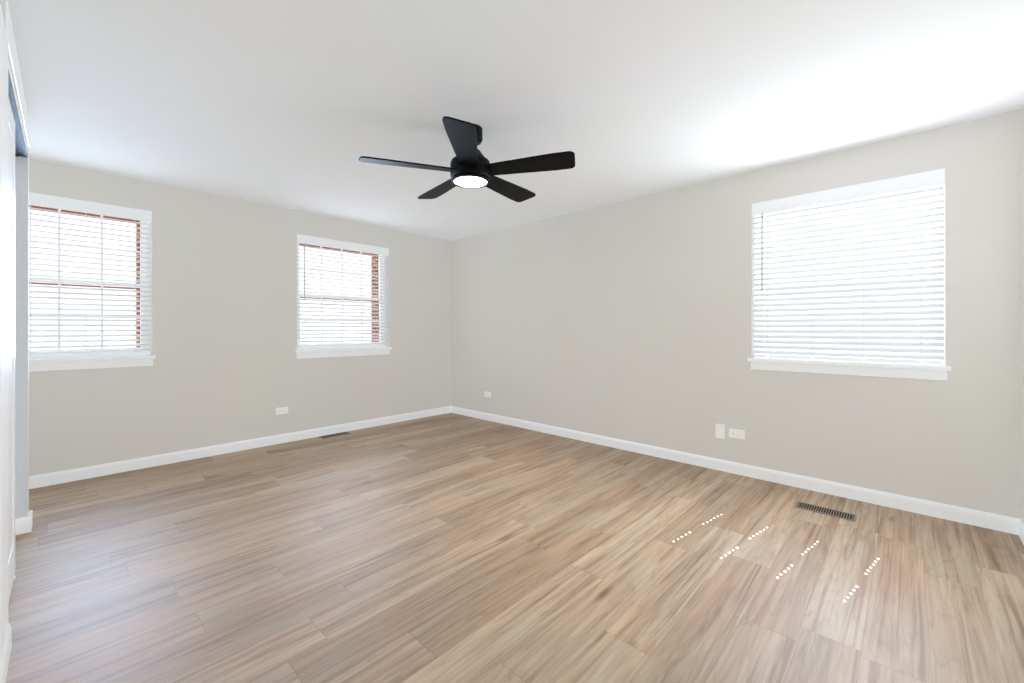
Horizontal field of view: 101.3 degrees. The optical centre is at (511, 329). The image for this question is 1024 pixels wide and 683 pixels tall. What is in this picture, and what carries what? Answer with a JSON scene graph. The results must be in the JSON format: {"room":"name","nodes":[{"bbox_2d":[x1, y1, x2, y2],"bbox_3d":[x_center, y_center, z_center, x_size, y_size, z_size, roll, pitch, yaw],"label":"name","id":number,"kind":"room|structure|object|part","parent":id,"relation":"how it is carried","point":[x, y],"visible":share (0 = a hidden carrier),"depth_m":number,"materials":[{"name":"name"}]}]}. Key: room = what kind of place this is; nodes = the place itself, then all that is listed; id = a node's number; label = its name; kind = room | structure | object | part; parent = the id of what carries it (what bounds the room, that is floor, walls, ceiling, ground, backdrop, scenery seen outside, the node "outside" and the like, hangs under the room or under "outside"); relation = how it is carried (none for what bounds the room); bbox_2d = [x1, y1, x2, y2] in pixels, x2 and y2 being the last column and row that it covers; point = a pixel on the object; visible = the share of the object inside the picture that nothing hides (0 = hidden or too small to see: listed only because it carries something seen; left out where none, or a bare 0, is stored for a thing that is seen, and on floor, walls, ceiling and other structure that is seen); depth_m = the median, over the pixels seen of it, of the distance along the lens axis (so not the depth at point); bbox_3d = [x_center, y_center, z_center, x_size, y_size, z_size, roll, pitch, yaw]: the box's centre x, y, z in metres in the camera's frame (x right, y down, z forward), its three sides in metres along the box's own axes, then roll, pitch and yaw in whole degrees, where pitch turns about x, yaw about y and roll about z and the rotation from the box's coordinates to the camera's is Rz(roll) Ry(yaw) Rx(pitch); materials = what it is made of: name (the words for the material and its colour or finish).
{"room":"empty bedroom","nodes":[
{"label":"empty bedroom","id":0,"kind":"room"},
{"bbox_2d":[0,0,28,512],"bbox_3d":[-2.183,-0.043,0.782,5.200,2.440,1.550,0,0,43],"label":"wall","id":1,"kind":"structure","parent":0,"point":[2,2],"depth_m":2.48,"materials":[{"name":"beige paint"}]},
{"bbox_2d":[0,1,29,659],"bbox_3d":[-2.252,-0.062,1.916,1.575,2.292,0.006,0,0,43],"label":"trim","id":2,"kind":"structure","parent":1,"relation":"attached to","point":[7,40],"depth_m":1.46,"materials":[{"name":"white wood"}]},
{"bbox_2d":[8,58,27,603],"bbox_3d":[-2.377,0.058,1.961,1.296,2.238,0.099,0,0,43],"label":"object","id":3,"kind":"structure","parent":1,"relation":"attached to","point":[17,145],"depth_m":1.90,"materials":[{"name":"white"}]},
{"bbox_3d":[-2.380,0.088,1.958,1.292,2.153,0.080,0,0,43],"label":"door","id":4,"kind":"part","parent":3,"relation":"part of","materials":[{"name":"white wood"}]},
{"bbox_2d":[15,147,27,518],"bbox_3d":[-2.835,0.011,2.420,0.003,2.146,0.058,0,0,43],"label":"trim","id":5,"kind":"structure","parent":1,"relation":"attached to","point":[21,163],"depth_m":2.42,"materials":[{"name":"white wood"}]},
{"bbox_2d":[0,406,1023,682],"bbox_3d":[-0.793,1.131,2.257,5.200,0.092,5.303,0,0,43],"label":"baseboard","id":6,"kind":"structure","parent":1,"relation":"attached to","point":[1002,523],"depth_m":3.40,"materials":[{"name":"white paint"}]},
{"bbox_2d":[29,159,450,475],"bbox_3d":[-2.740,-0.043,4.091,0.150,2.440,5.603,0,0,43],"label":"wall","id":7,"kind":"structure","parent":0,"point":[224,269],"depth_m":4.02,"materials":[{"name":"beige paint"}]},
{"bbox_2d":[29,205,139,347],"bbox_3d":[-3.627,-0.398,3.366,0.154,1.440,1.290,0,0,43],"label":"window frame","id":8,"kind":"structure","parent":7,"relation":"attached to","point":[32,206],"depth_m":3.59,"materials":[{"name":"wood"}]},
{"bbox_2d":[29,192,151,358],"bbox_3d":[-3.485,-0.401,3.232,0.079,1.233,1.088,0,0,43],"label":"blinds","id":9,"kind":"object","parent":7,"relation":"in","point":[36,199],"depth_m":3.34,"materials":[{"name":"white plastic"}]},
{"bbox_2d":[29,209,150,358],"bbox_3d":[-3.552,-0.398,3.295,0.050,1.240,1.090,0,0,43],"label":"sash","id":10,"kind":"object","parent":9,"relation":"attached to","point":[59,214],"depth_m":3.51,"materials":[{"name":"white plastic"}]},
{"bbox_2d":[29,355,155,371],"bbox_3d":[-3.487,0.267,3.234,0.129,0.090,1.134,0,0,43],"label":"trim","id":11,"kind":"structure","parent":7,"relation":"attached to","point":[74,363],"depth_m":3.32,"materials":[{"name":"white wood"}]},
{"bbox_2d":[276,407,287,414],"bbox_3d":[-2.383,0.842,4.355,0.009,0.072,0.118,0,0,43],"label":"outlet","id":12,"kind":"object","parent":7,"relation":"attached to","point":[282,410],"visible":1,"depth_m":4.35,"materials":[{"name":"white plastic"}]},
{"bbox_2d":[299,243,377,341],"bbox_3d":[-2.074,-0.398,5.014,0.154,1.440,1.290,0,0,43],"label":"window frame","id":13,"kind":"structure","parent":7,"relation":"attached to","point":[312,246],"depth_m":5.32,"materials":[{"name":"wood"}]},
{"bbox_2d":[297,234,388,349],"bbox_3d":[-1.931,-0.401,4.880,0.079,1.233,1.088,0,0,43],"label":"blinds","id":14,"kind":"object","parent":7,"relation":"in","point":[303,239],"depth_m":4.83,"materials":[{"name":"white plastic"}]},
{"bbox_2d":[297,243,384,349],"bbox_3d":[-1.999,-0.398,4.944,0.050,1.240,1.090,0,0,43],"label":"sash","id":15,"kind":"object","parent":14,"relation":"attached to","point":[382,258],"depth_m":4.97,"materials":[{"name":"white wood"}]},
{"bbox_2d":[295,347,391,358],"bbox_3d":[-1.934,0.267,4.882,0.129,0.090,1.134,0,0,43],"label":"trim","id":16,"kind":"structure","parent":7,"relation":"attached to","point":[343,352],"depth_m":4.80,"materials":[{"name":"white wood"}]},
{"bbox_2d":[6,413,1023,682],"bbox_3d":[-0.793,1.237,2.257,5.500,0.120,5.603,0,0,43],"label":"floor","id":17,"kind":"structure","parent":0,"point":[448,547],"depth_m":2.03,"materials":[{"name":"brown wood"}]},
{"bbox_2d":[319,432,350,438],"bbox_3d":[-1.968,1.174,4.667,0.115,0.006,0.310,0,0,43],"label":"floor vent","id":18,"kind":"object","parent":17,"relation":"in","point":[341,433],"visible":1,"depth_m":4.64,"materials":[{"name":"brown metal"}]},
{"bbox_2d":[673,514,878,601],"bbox_3d":[1.388,1.176,2.242,0.845,0.001,0.559,0,0,43],"label":"sunlight patches","id":19,"kind":"object","parent":17,"relation":"on","point":[720,514],"depth_m":2.19},
{"bbox_2d":[795,501,856,521],"bbox_3d":[2.025,1.174,2.718,0.310,0.006,0.115,0,0,43],"label":"floor vent","id":20,"kind":"object","parent":17,"relation":"in","point":[827,511],"visible":1,"depth_m":2.71,"materials":[{"name":"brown metal"}]},
{"bbox_2d":[8,0,1023,240],"bbox_3d":[-0.793,-1.323,2.257,5.500,0.120,5.603,0,0,43],"label":"ceiling","id":21,"kind":"structure","parent":0,"point":[278,103],"depth_m":2.17,"materials":[{"name":"white paint"}]},
{"bbox_2d":[358,116,574,201],"bbox_3d":[-0.250,-1.092,2.680,1.273,0.342,1.266,0,0,43],"label":"ceiling fan","id":22,"kind":"object","parent":21,"relation":"hanging from","point":[469,169],"depth_m":2.54,"materials":[{"name":"black metal"}]},
{"bbox_2d":[451,109,1021,518],"bbox_3d":[1.131,-0.043,4.190,5.350,2.440,0.150,0,0,43],"label":"wall","id":23,"kind":"structure","parent":0,"point":[631,320],"depth_m":3.44,"materials":[{"name":"beige paint"}]},
{"bbox_2d":[484,391,490,397],"bbox_3d":[-0.317,0.842,5.445,0.118,0.072,0.009,0,0,43],"label":"outlet","id":24,"kind":"object","parent":23,"relation":"attached to","point":[486,394],"visible":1,"depth_m":5.44,"materials":[{"name":"white plastic"}]},
{"bbox_2d":[715,424,724,438],"bbox_3d":[1.737,0.850,3.508,0.072,0.118,0.012,0,0,43],"label":"outlet plate","id":25,"kind":"object","parent":23,"relation":"attached to","point":[719,428],"visible":1,"depth_m":3.50,"materials":[{"name":"white plastic"}]},
{"bbox_2d":[729,429,744,439],"bbox_3d":[1.830,0.852,3.422,0.118,0.072,0.009,0,0,43],"label":"duplex outlet","id":26,"kind":"object","parent":23,"relation":"attached to","point":[733,433],"visible":1,"depth_m":3.42,"materials":[{"name":"white plastic"}]},
{"bbox_2d":[752,168,945,364],"bbox_3d":[2.323,-0.392,3.001,1.077,1.225,0.080,0,0,43],"label":"blinds","id":27,"kind":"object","parent":23,"relation":"in","point":[934,177],"depth_m":2.94,"materials":[{"name":"white plastic"}]},
{"bbox_2d":[755,184,944,364],"bbox_3d":[2.387,-0.389,3.069,1.079,1.232,0.050,0,0,43],"label":"sash","id":28,"kind":"object","parent":27,"relation":"attached to","point":[933,192],"depth_m":2.74,"materials":[{"name":"white plastic"}]},
{"bbox_2d":[747,357,950,380],"bbox_3d":[2.325,0.272,3.003,1.123,0.090,0.129,0,0,43],"label":"trim","id":29,"kind":"structure","parent":23,"relation":"attached to","point":[877,369],"depth_m":2.90,"materials":[{"name":"white wood"}]},
{"bbox_2d":[1022,106,1023,521],"bbox_3d":[1.102,-0.043,0.368,0.150,2.440,5.453,0,0,43],"label":"wall","id":30,"kind":"structure","parent":0,"point":[1023,106],"depth_m":2.37,"materials":[{"name":"beige paint"}]},
{"label":"outside","id":31,"kind":"structure","parent":0,"visible":0},
{"bbox_2d":[29,209,135,349],"bbox_3d":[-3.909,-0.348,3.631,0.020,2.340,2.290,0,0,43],"label":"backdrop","id":32,"kind":"structure","parent":31,"point":[38,217],"depth_m":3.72,"materials":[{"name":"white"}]},
{"bbox_2d":[299,246,370,343],"bbox_3d":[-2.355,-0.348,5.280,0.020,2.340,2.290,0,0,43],"label":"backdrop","id":33,"kind":"structure","parent":31,"point":[300,247],"depth_m":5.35,"materials":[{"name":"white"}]},
{"bbox_2d":[765,187,929,353],"bbox_3d":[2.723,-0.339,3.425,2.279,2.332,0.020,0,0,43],"label":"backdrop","id":34,"kind":"structure","parent":31,"point":[924,188],"depth_m":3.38,"materials":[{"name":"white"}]}
]}

